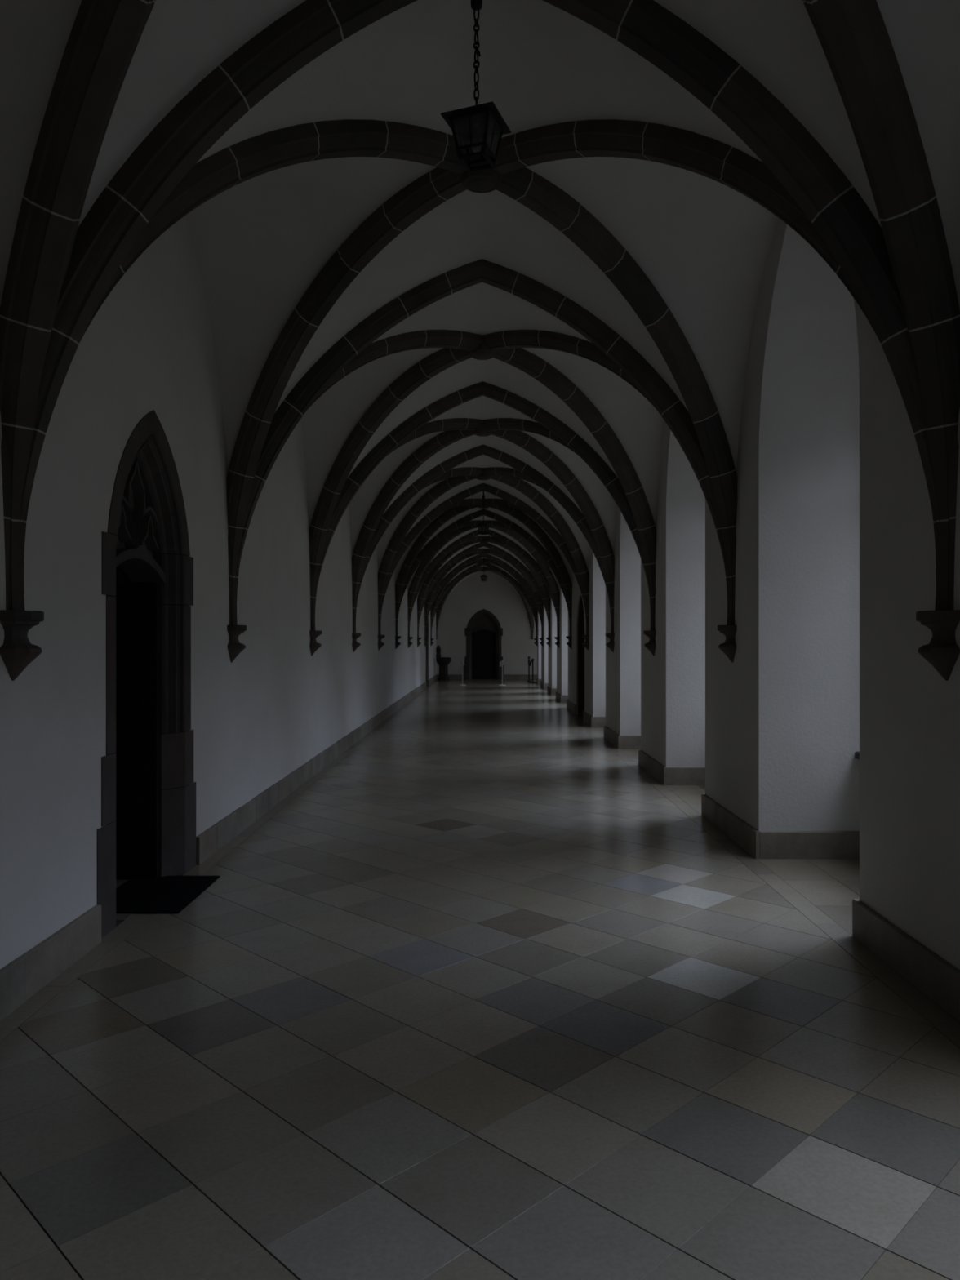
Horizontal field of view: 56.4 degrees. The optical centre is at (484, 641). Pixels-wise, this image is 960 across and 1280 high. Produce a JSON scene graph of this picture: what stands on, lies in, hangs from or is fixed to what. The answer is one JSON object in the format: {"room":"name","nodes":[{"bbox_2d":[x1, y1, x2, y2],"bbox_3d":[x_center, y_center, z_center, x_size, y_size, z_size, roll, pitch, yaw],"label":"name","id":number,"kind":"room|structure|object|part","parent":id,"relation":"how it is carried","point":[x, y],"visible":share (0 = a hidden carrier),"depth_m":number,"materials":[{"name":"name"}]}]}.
{"room":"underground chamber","nodes":[
{"label":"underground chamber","id":0,"kind":"room"},
{"bbox_2d":[0,217,435,968],"bbox_3d":[-2.420,-0.825,16.080,0.700,5.090,44.640,0,0,0],"label":"wall","id":1,"kind":"structure","parent":0,"point":[257,717],"depth_m":5.93,"materials":[{"name":"paint"}]},
{"bbox_2d":[0,609,44,680],"bbox_3d":[-2.012,0.017,3.930,0.140,0.306,0.224,0,0,0],"label":"corbel","id":2,"kind":"object","parent":1,"relation":"attached to","point":[17,652],"visible":1,"depth_m":3.87,"materials":[{"name":"stone"}]},
{"bbox_2d":[97,409,195,938],"bbox_3d":[-2.437,0.090,5.600,0.746,3.080,1.630,0,0,0],"label":"door","id":3,"kind":"structure","parent":1,"relation":"in","point":[148,829],"depth_m":6.03,"materials":[{"name":"stone"}]},
{"bbox_2d":[0,674,436,1021],"bbox_3d":[-2.058,1.499,19.200,0.034,0.202,38.396,0,0,0],"label":"baseboard","id":4,"kind":"structure","parent":1,"relation":"attached to","point":[28,973],"depth_m":4.72,"materials":[{"name":"stone"}]},
{"bbox_2d":[226,625,246,662],"bbox_3d":[-2.012,0.017,7.320,0.140,0.306,0.224,0,0,0],"label":"corbel","id":5,"kind":"object","parent":1,"relation":"attached to","point":[235,647],"visible":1,"depth_m":7.26,"materials":[{"name":"stone"}]},
{"bbox_2d":[309,630,321,656],"bbox_3d":[-2.012,0.017,10.710,0.140,0.306,0.224,0,0,0],"label":"corbel","id":6,"kind":"object","parent":1,"relation":"attached to","point":[314,646],"visible":1,"depth_m":10.64,"materials":[{"name":"stone"}]},
{"bbox_2d":[351,633,360,653],"bbox_3d":[-2.012,0.017,14.100,0.140,0.306,0.224,0,0,0],"label":"corbel","id":7,"kind":"object","parent":1,"relation":"attached to","point":[355,644],"visible":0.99,"depth_m":14.04,"materials":[{"name":"stone"}]},
{"bbox_2d":[377,635,385,650],"bbox_3d":[-2.012,0.017,17.490,0.140,0.306,0.224,0,0,0],"label":"corbel","id":8,"kind":"object","parent":1,"relation":"attached to","point":[380,644],"visible":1,"depth_m":17.42,"materials":[{"name":"stone"}]},
{"bbox_2d":[395,635,400,648],"bbox_3d":[-2.012,0.017,20.880,0.140,0.306,0.224,0,0,0],"label":"corbel","id":9,"kind":"object","parent":1,"relation":"attached to","point":[397,637],"visible":1,"depth_m":20.81,"materials":[{"name":"stone"}]},
{"bbox_2d":[407,636,413,648],"bbox_3d":[-2.012,0.017,24.270,0.140,0.306,0.224,0,0,0],"label":"corbel","id":10,"kind":"object","parent":1,"relation":"attached to","point":[409,638],"visible":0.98,"depth_m":24.20,"materials":[{"name":"stone"}]},
{"bbox_2d":[417,637,421,647],"bbox_3d":[-2.012,0.017,27.660,0.140,0.306,0.224,0,0,0],"label":"corbel","id":11,"kind":"object","parent":1,"relation":"attached to","point":[419,643],"visible":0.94,"depth_m":27.59,"materials":[{"name":"stone"}]},
{"bbox_2d":[424,638,428,646],"bbox_3d":[-2.012,0.017,31.050,0.140,0.306,0.224,0,0,0],"label":"corbel","id":12,"kind":"object","parent":1,"relation":"attached to","point":[425,639],"visible":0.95,"depth_m":30.98,"materials":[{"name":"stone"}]},
{"bbox_2d":[425,617,428,686],"bbox_3d":[-2.437,0.090,32.300,0.746,3.080,1.630,0,0,0],"label":"door","id":13,"kind":"structure","parent":1,"relation":"in","point":[427,625],"depth_m":32.85,"materials":[{"name":"wood"}]},
{"bbox_2d":[430,638,434,646],"bbox_3d":[-2.012,0.017,34.440,0.140,0.306,0.224,0,0,0],"label":"corbel","id":14,"kind":"object","parent":1,"relation":"attached to","point":[431,639],"visible":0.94,"depth_m":34.37,"materials":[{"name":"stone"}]},
{"bbox_2d":[0,679,959,1279],"bbox_3d":[3.315,1.675,16.180,12.170,0.151,45.840,0,0,0],"label":"floor","id":15,"kind":"structure","parent":0,"point":[487,994],"depth_m":3.50,"materials":[{"name":"tile"}]},
{"bbox_2d":[115,875,220,913],"bbox_3d":[-2.090,1.593,5.685,0.580,0.012,0.830,0,0,0],"label":"doormat","id":16,"kind":"object","parent":15,"relation":"on","point":[166,894],"visible":0.7,"depth_m":5.67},
{"bbox_2d":[435,644,450,680],"bbox_3d":[-1.705,0.869,37.200,0.630,1.460,0.620,0,0,0],"label":"stone pedestal","id":17,"kind":"object","parent":15,"relation":"on","point":[443,662],"visible":1,"depth_m":37.03,"materials":[{"name":"grey stone"}]},
{"bbox_2d":[458,660,466,685],"bbox_3d":[-0.810,1.139,33.000,0.260,0.920,0.260,0,0,0],"label":"barrier post","id":18,"kind":"object","parent":15,"relation":"on","point":[461,660],"visible":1,"depth_m":32.98,"materials":[{"name":"metal"}]},
{"bbox_2d":[498,660,506,685],"bbox_3d":[0.660,1.139,33.000,0.260,0.920,0.260,0,0,0],"label":"barrier post","id":19,"kind":"object","parent":15,"relation":"on","point":[500,664],"visible":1,"depth_m":32.98,"materials":[{"name":"metal"}]},
{"bbox_2d":[526,656,531,681],"bbox_3d":[1.800,1.089,36.200,0.200,1.020,0.200,0,0,0],"label":"post","id":20,"kind":"object","parent":15,"relation":"on","point":[528,656],"visible":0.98,"depth_m":36.17,"materials":[{"name":"metal"}]},
{"bbox_2d":[528,658,536,682],"bbox_3d":[1.900,1.124,35.200,0.400,0.950,0.400,0,0,0],"label":"post","id":21,"kind":"object","parent":15,"relation":"on","point":[532,660],"visible":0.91,"depth_m":35.17,"materials":[{"name":"metal"}]},
{"bbox_2d":[0,0,959,620],"bbox_3d":[3.265,-1.829,16.180,12.670,3.442,46.040,0,0,0],"label":"ceiling","id":22,"kind":"structure","parent":0,"point":[260,243],"depth_m":5.91,"materials":[{"name":"paint"}]},
{"bbox_2d":[0,0,155,610],"bbox_3d":[-0.020,-1.582,2.235,5.550,2.970,0.200,0,0,40],"label":"rib","id":23,"kind":"object","parent":22,"relation":"attached to","point":[104,37],"visible":0.91,"depth_m":3.62,"materials":[{"name":"stone"}]},
{"bbox_2d":[0,119,737,625],"bbox_3d":[-0.020,-1.582,5.625,5.550,2.970,0.200,0,0,-40],"label":"rib","id":24,"kind":"object","parent":22,"relation":"attached to","point":[241,162],"visible":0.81,"depth_m":5.44,"materials":[{"name":"stone"}]},
{"bbox_2d":[227,329,656,630],"bbox_3d":[-0.020,-1.582,9.015,5.550,2.970,0.200,0,0,-40],"label":"rib","id":25,"kind":"object","parent":22,"relation":"attached to","point":[520,358],"visible":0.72,"depth_m":9.61,"materials":[{"name":"stone"}]},
{"bbox_2d":[309,417,614,633],"bbox_3d":[-0.020,-1.582,12.405,5.550,2.970,0.200,0,0,-40],"label":"rib","id":26,"kind":"object","parent":22,"relation":"attached to","point":[520,438],"visible":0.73,"depth_m":13.21,"materials":[{"name":"stone"}]},
{"bbox_2d":[351,466,589,635],"bbox_3d":[-0.020,-1.582,15.795,5.550,2.970,0.200,0,0,-40],"label":"rib","id":27,"kind":"object","parent":22,"relation":"attached to","point":[518,484],"visible":0.56,"depth_m":16.72,"materials":[{"name":"stone"}]},
{"bbox_2d":[377,498,572,635],"bbox_3d":[-0.020,-1.582,19.185,5.550,2.970,0.200,0,0,-40],"label":"rib","id":28,"kind":"object","parent":22,"relation":"attached to","point":[530,523],"visible":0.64,"depth_m":20.19,"materials":[{"name":"stone"}]},
{"bbox_2d":[395,520,559,636],"bbox_3d":[-0.020,-1.582,22.575,5.550,2.970,0.200,0,0,-40],"label":"rib","id":29,"kind":"object","parent":22,"relation":"attached to","point":[553,584],"visible":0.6,"depth_m":23.68,"materials":[{"name":"stone"}]},
{"bbox_2d":[408,536,550,637],"bbox_3d":[-0.020,-1.582,25.965,5.550,2.970,0.200,0,0,-40],"label":"rib","id":30,"kind":"object","parent":22,"relation":"attached to","point":[544,590],"visible":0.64,"depth_m":27.13,"materials":[{"name":"stone"}]},
{"bbox_2d":[19,0,940,524],"bbox_3d":[-0.020,-1.615,3.930,4.376,3.013,0.200,0,0,0],"label":"rib","id":31,"kind":"object","parent":22,"relation":"attached to","point":[111,227],"visible":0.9,"depth_m":3.86,"materials":[{"name":"stone"}]},
{"bbox_2d":[440,0,511,172],"bbox_3d":[-0.035,-2.543,3.930,0.239,0.888,0.239,0,0,20],"label":"hanging lantern","id":32,"kind":"object","parent":31,"relation":"hanging from","point":[477,130],"visible":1,"depth_m":3.88,"materials":[{"name":"black metal"}]},
{"bbox_3d":[-0.105,-2.205,3.956,0.026,0.125,0.172,0,0,20],"label":"glass pane","id":33,"kind":"part","parent":32,"relation":"part of","materials":[{"name":"clear glass"}]},
{"bbox_3d":[-0.061,-2.205,3.860,0.172,0.125,0.026,0,0,20],"label":"glass pane","id":34,"kind":"part","parent":32,"relation":"part of","materials":[{"name":"clear glass"}]},
{"bbox_3d":[-0.035,-2.187,3.930,0.187,0.176,0.186,0,0,20],"label":"lantern frame","id":35,"kind":"part","parent":32,"relation":"part of","materials":[{"name":"black metal"}]},
{"bbox_3d":[-0.035,-2.208,3.930,0.044,0.123,0.044,0,0,21],"label":"bulb","id":36,"kind":"part","parent":32,"relation":"part of","materials":[{"name":"white glass"}]},
{"bbox_3d":[-0.009,-2.205,4.000,0.172,0.125,0.026,0,0,20],"label":"glass pane","id":37,"kind":"part","parent":32,"relation":"part of","materials":[{"name":"clear glass"}]},
{"bbox_3d":[0.035,-2.205,3.904,0.026,0.125,0.172,0,0,20],"label":"glass pane","id":38,"kind":"part","parent":32,"relation":"part of","materials":[{"name":"clear glass"}]},
{"bbox_2d":[417,548,543,638],"bbox_3d":[-0.020,-1.582,29.355,5.550,2.970,0.200,0,0,-40],"label":"rib","id":39,"kind":"object","parent":22,"relation":"attached to","point":[540,603],"visible":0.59,"depth_m":30.56,"materials":[{"name":"stone"}]},
{"bbox_2d":[424,558,537,638],"bbox_3d":[-0.020,-1.582,32.745,5.550,2.970,0.200,0,0,-40],"label":"rib","id":40,"kind":"object","parent":22,"relation":"attached to","point":[479,560],"visible":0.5,"depth_m":33.97,"materials":[{"name":"stone"}]},
{"bbox_2d":[461,161,502,193],"bbox_3d":[-0.020,-2.938,5.625,0.256,0.165,0.256,0,0,0],"label":"boss","id":41,"kind":"object","parent":22,"relation":"attached to","point":[488,180],"visible":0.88,"depth_m":5.57,"materials":[{"name":"stone"}]},
{"bbox_2d":[235,258,728,575],"bbox_3d":[-0.020,-1.615,7.320,4.376,3.013,0.200,0,0,0],"label":"rib","id":42,"kind":"object","parent":22,"relation":"attached to","point":[298,401],"visible":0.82,"depth_m":7.24,"materials":[{"name":"stone"}]},
{"bbox_2d":[430,566,533,639],"bbox_3d":[-0.020,-1.582,36.420,5.924,2.970,0.200,0,0,-44],"label":"rib","id":43,"kind":"object","parent":22,"relation":"attached to","point":[480,568],"visible":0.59,"depth_m":38.00,"materials":[{"name":"stone"}]},
{"bbox_2d":[314,381,651,599],"bbox_3d":[-0.020,-1.615,10.710,4.376,3.013,0.200,0,0,0],"label":"rib","id":44,"kind":"object","parent":22,"relation":"attached to","point":[601,468],"visible":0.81,"depth_m":10.63,"materials":[{"name":"stone"}]},
{"bbox_2d":[355,444,610,609],"bbox_3d":[-0.020,-1.615,14.100,4.376,3.013,0.200,0,0,0],"label":"rib","id":45,"kind":"object","parent":22,"relation":"attached to","point":[410,492],"visible":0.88,"depth_m":14.02,"materials":[{"name":"stone"}]},
{"bbox_2d":[470,342,495,359],"bbox_3d":[-0.020,-2.938,9.015,0.256,0.165,0.256,0,0,0],"label":"boss","id":46,"kind":"object","parent":22,"relation":"attached to","point":[482,352],"visible":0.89,"depth_m":8.93,"materials":[{"name":"stone"}]},
{"bbox_2d":[473,424,492,436],"bbox_3d":[-0.020,-2.938,12.405,0.256,0.165,0.256,0,0,0],"label":"boss","id":47,"kind":"object","parent":22,"relation":"attached to","point":[482,431],"visible":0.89,"depth_m":12.31,"materials":[{"name":"stone"}]},
{"bbox_2d":[380,483,586,613],"bbox_3d":[-0.020,-1.615,17.490,4.376,3.013,0.200,0,0,0],"label":"rib","id":48,"kind":"object","parent":22,"relation":"attached to","point":[540,520],"visible":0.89,"depth_m":17.41,"materials":[{"name":"stone"}]},
{"bbox_2d":[475,490,490,534],"bbox_3d":[-0.020,-2.543,17.490,0.239,0.888,0.239,0,0,20],"label":"hanging lantern","id":49,"kind":"object","parent":48,"relation":"hanging from","point":[483,527],"visible":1,"depth_m":17.44,"materials":[{"name":"black metal"}]},
{"bbox_3d":[-0.046,-2.205,17.420,0.172,0.125,0.026,0,0,20],"label":"glass pane","id":50,"kind":"part","parent":49,"relation":"part of","materials":[{"name":"clear glass"}]},
{"bbox_3d":[-0.020,-2.187,17.490,0.187,0.176,0.186,0,0,20],"label":"lantern frame","id":51,"kind":"part","parent":49,"relation":"part of","materials":[{"name":"black metal"}]},
{"bbox_2d":[475,471,490,479],"bbox_3d":[-0.020,-2.938,15.795,0.256,0.165,0.256,0,0,0],"label":"boss","id":52,"kind":"object","parent":22,"relation":"attached to","point":[482,476],"visible":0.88,"depth_m":15.70,"materials":[{"name":"stone"}]},
{"bbox_2d":[397,509,569,617],"bbox_3d":[-0.020,-1.615,20.880,4.376,3.013,0.200,0,0,0],"label":"rib","id":53,"kind":"object","parent":22,"relation":"attached to","point":[430,544],"visible":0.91,"depth_m":20.80,"materials":[{"name":"stone"}]},
{"bbox_2d":[409,529,557,619],"bbox_3d":[-0.020,-1.615,24.270,4.376,3.013,0.200,0,0,0],"label":"rib","id":54,"kind":"object","parent":22,"relation":"attached to","point":[436,560],"visible":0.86,"depth_m":24.19,"materials":[{"name":"stone"}]},
{"bbox_2d":[418,542,548,622],"bbox_3d":[-0.020,-1.615,27.660,4.376,3.013,0.200,0,0,0],"label":"rib","id":55,"kind":"object","parent":22,"relation":"attached to","point":[515,561],"visible":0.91,"depth_m":27.58,"materials":[{"name":"stone"}]},
{"bbox_2d":[426,554,542,626],"bbox_3d":[-0.020,-1.615,31.050,4.376,3.013,0.200,0,0,0],"label":"rib","id":56,"kind":"object","parent":22,"relation":"attached to","point":[463,564],"visible":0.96,"depth_m":30.97,"materials":[{"name":"stone"}]},
{"bbox_2d":[480,556,487,581],"bbox_3d":[-0.020,-2.543,31.050,0.239,0.888,0.239,0,0,20],"label":"hanging lantern","id":57,"kind":"object","parent":56,"relation":"hanging from","point":[483,577],"visible":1,"depth_m":31.00,"materials":[{"name":"black metal"}]},
{"bbox_2d":[431,562,536,626],"bbox_3d":[-0.020,-1.615,34.440,4.376,3.013,0.200,0,0,0],"label":"rib","id":58,"kind":"object","parent":22,"relation":"attached to","point":[455,579],"visible":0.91,"depth_m":34.36,"materials":[{"name":"stone"}]},
{"bbox_2d":[430,558,542,638],"bbox_3d":[-0.020,-1.582,32.745,5.550,2.970,0.200,0,0,40],"label":"rib","id":59,"kind":"object","parent":22,"relation":"attached to","point":[433,606],"visible":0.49,"depth_m":34.02,"materials":[{"name":"stone"}]},
{"bbox_2d":[435,566,537,639],"bbox_3d":[-0.020,-1.582,36.420,5.924,2.970,0.200,0,0,44],"label":"rib","id":60,"kind":"object","parent":22,"relation":"attached to","point":[487,568],"visible":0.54,"depth_m":37.92,"materials":[{"name":"stone"}]},
{"bbox_2d":[424,548,550,638],"bbox_3d":[-0.020,-1.582,29.355,5.550,2.970,0.200,0,0,40],"label":"rib","id":61,"kind":"object","parent":22,"relation":"attached to","point":[428,600],"visible":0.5,"depth_m":30.57,"materials":[{"name":"stone"}]},
{"bbox_2d":[417,536,559,637],"bbox_3d":[-0.020,-1.582,25.965,5.550,2.970,0.200,0,0,40],"label":"rib","id":62,"kind":"object","parent":22,"relation":"attached to","point":[425,585],"visible":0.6,"depth_m":27.11,"materials":[{"name":"stone"}]},
{"bbox_2d":[407,520,572,636],"bbox_3d":[-0.020,-1.582,22.575,5.550,2.970,0.200,0,0,40],"label":"rib","id":63,"kind":"object","parent":22,"relation":"attached to","point":[413,587],"visible":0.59,"depth_m":23.68,"materials":[{"name":"stone"}]},
{"bbox_2d":[395,498,589,635],"bbox_3d":[-0.020,-1.582,19.185,5.550,2.970,0.200,0,0,40],"label":"rib","id":64,"kind":"object","parent":22,"relation":"attached to","point":[447,515],"visible":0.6,"depth_m":20.19,"materials":[{"name":"stone"}]},
{"bbox_2d":[377,466,614,635],"bbox_3d":[-0.020,-1.582,15.795,5.550,2.970,0.200,0,0,40],"label":"rib","id":65,"kind":"object","parent":22,"relation":"attached to","point":[447,484],"visible":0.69,"depth_m":16.73,"materials":[{"name":"stone"}]},
{"bbox_2d":[351,417,655,633],"bbox_3d":[-0.020,-1.582,12.405,5.550,2.970,0.200,0,0,40],"label":"rib","id":66,"kind":"object","parent":22,"relation":"attached to","point":[445,438],"visible":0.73,"depth_m":13.24,"materials":[{"name":"stone"}]},
{"bbox_2d":[309,329,736,630],"bbox_3d":[-0.020,-1.582,9.015,5.550,2.970,0.200,0,0,40],"label":"rib","id":67,"kind":"object","parent":22,"relation":"attached to","point":[444,358],"visible":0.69,"depth_m":9.61,"materials":[{"name":"stone"}]},
{"bbox_2d":[226,119,959,625],"bbox_3d":[-0.020,-1.582,5.625,5.550,2.970,0.200,0,0,40],"label":"rib","id":68,"kind":"object","parent":22,"relation":"attached to","point":[723,163],"visible":0.74,"depth_m":5.42,"materials":[{"name":"stone"}]},
{"bbox_2d":[802,0,959,610],"bbox_3d":[-0.020,-1.582,2.235,5.550,2.970,0.200,0,0,-40],"label":"rib","id":69,"kind":"object","parent":22,"relation":"attached to","point":[853,36],"visible":0.9,"depth_m":3.62,"materials":[{"name":"stone"}]},
{"bbox_2d":[435,570,537,679],"bbox_3d":[3.115,-0.825,38.750,11.770,5.090,0.700,0,0,0],"label":"wall","id":70,"kind":"structure","parent":0,"point":[495,595],"depth_m":38.40,"materials":[{"name":"paint"}]},
{"bbox_2d":[463,608,504,679],"bbox_3d":[-0.030,0.107,38.767,1.750,3.047,0.746,0,0,0],"label":"door","id":71,"kind":"structure","parent":70,"relation":"in","point":[483,633],"depth_m":38.56,"materials":[{"name":"wood"}]},
{"bbox_2d":[436,674,537,679],"bbox_3d":[3.479,1.499,38.388,11.038,0.202,0.034,0,0,0],"label":"baseboard","id":72,"kind":"structure","parent":70,"relation":"attached to","point":[451,676],"depth_m":38.38,"materials":[{"name":"stone"}]},
{"bbox_2d":[537,217,959,969],"bbox_3d":[2.530,-0.825,14.100,1.000,5.090,40.680,0,0,0],"label":"wall","id":73,"kind":"structure","parent":0,"point":[836,565],"depth_m":6.63,"materials":[{"name":"paint"}]},
{"bbox_2d":[546,637,550,647],"bbox_3d":[1.972,0.017,27.660,0.140,0.306,0.224,0,0,0],"label":"corbel","id":74,"kind":"object","parent":73,"relation":"attached to","point":[547,638],"visible":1,"depth_m":27.60,"materials":[{"name":"stone"}]},
{"bbox_2d":[555,636,559,647],"bbox_3d":[1.972,0.017,24.270,0.140,0.306,0.224,0,0,0],"label":"corbel","id":75,"kind":"object","parent":73,"relation":"attached to","point":[557,643],"visible":1,"depth_m":24.20,"materials":[{"name":"stone"}]},
{"bbox_2d":[565,635,572,648],"bbox_3d":[1.972,0.017,20.880,0.140,0.306,0.224,0,0,0],"label":"corbel","id":76,"kind":"object","parent":73,"relation":"attached to","point":[570,637],"visible":1,"depth_m":20.81,"materials":[{"name":"stone"}]},
{"bbox_2d":[575,595,584,719],"bbox_3d":[2.395,0.305,19.000,0.770,2.650,1.600,0,0,0],"label":"door","id":77,"kind":"structure","parent":73,"relation":"in","point":[580,615],"depth_m":19.77,"materials":[{"name":"brown wood"}]},
{"bbox_2d":[582,635,589,650],"bbox_3d":[1.972,0.017,17.490,0.140,0.306,0.224,0,0,0],"label":"corbel","id":78,"kind":"object","parent":73,"relation":"attached to","point":[586,644],"visible":1,"depth_m":17.42,"materials":[{"name":"stone"}]},
{"bbox_2d":[605,633,614,653],"bbox_3d":[1.972,0.017,14.100,0.140,0.306,0.224,0,0,0],"label":"corbel","id":79,"kind":"object","parent":73,"relation":"attached to","point":[611,644],"visible":1,"depth_m":14.04,"materials":[{"name":"stone"}]},
{"bbox_2d":[643,630,656,656],"bbox_3d":[1.972,0.017,10.710,0.140,0.306,0.224,0,0,0],"label":"corbel","id":80,"kind":"object","parent":73,"relation":"attached to","point":[651,646],"visible":1,"depth_m":10.64,"materials":[{"name":"stone"}]},
{"bbox_2d":[717,625,737,662],"bbox_3d":[1.972,0.017,7.320,0.140,0.306,0.224,0,0,0],"label":"corbel","id":81,"kind":"object","parent":73,"relation":"attached to","point":[728,647],"visible":1,"depth_m":7.26,"materials":[{"name":"stone"}]},
{"bbox_2d":[536,678,959,1022],"bbox_3d":[2.389,1.499,15.448,0.778,0.202,38.035,0,0,0],"label":"baseboard","id":82,"kind":"structure","parent":73,"relation":"attached to","point":[931,974],"depth_m":6.60,"materials":[{"name":"stone"}]},
{"bbox_2d":[854,751,859,759],"bbox_3d":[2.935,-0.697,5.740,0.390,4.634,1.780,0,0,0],"label":"window sill","id":83,"kind":"structure","parent":73,"relation":"in","point":[856,753],"depth_m":6.58,"materials":[{"name":"paint"}]},
{"bbox_2d":[915,609,959,680],"bbox_3d":[1.972,0.017,3.930,0.140,0.306,0.224,0,0,0],"label":"corbel","id":84,"kind":"object","parent":73,"relation":"attached to","point":[942,652],"visible":1,"depth_m":3.87,"materials":[{"name":"stone"}]}
]}

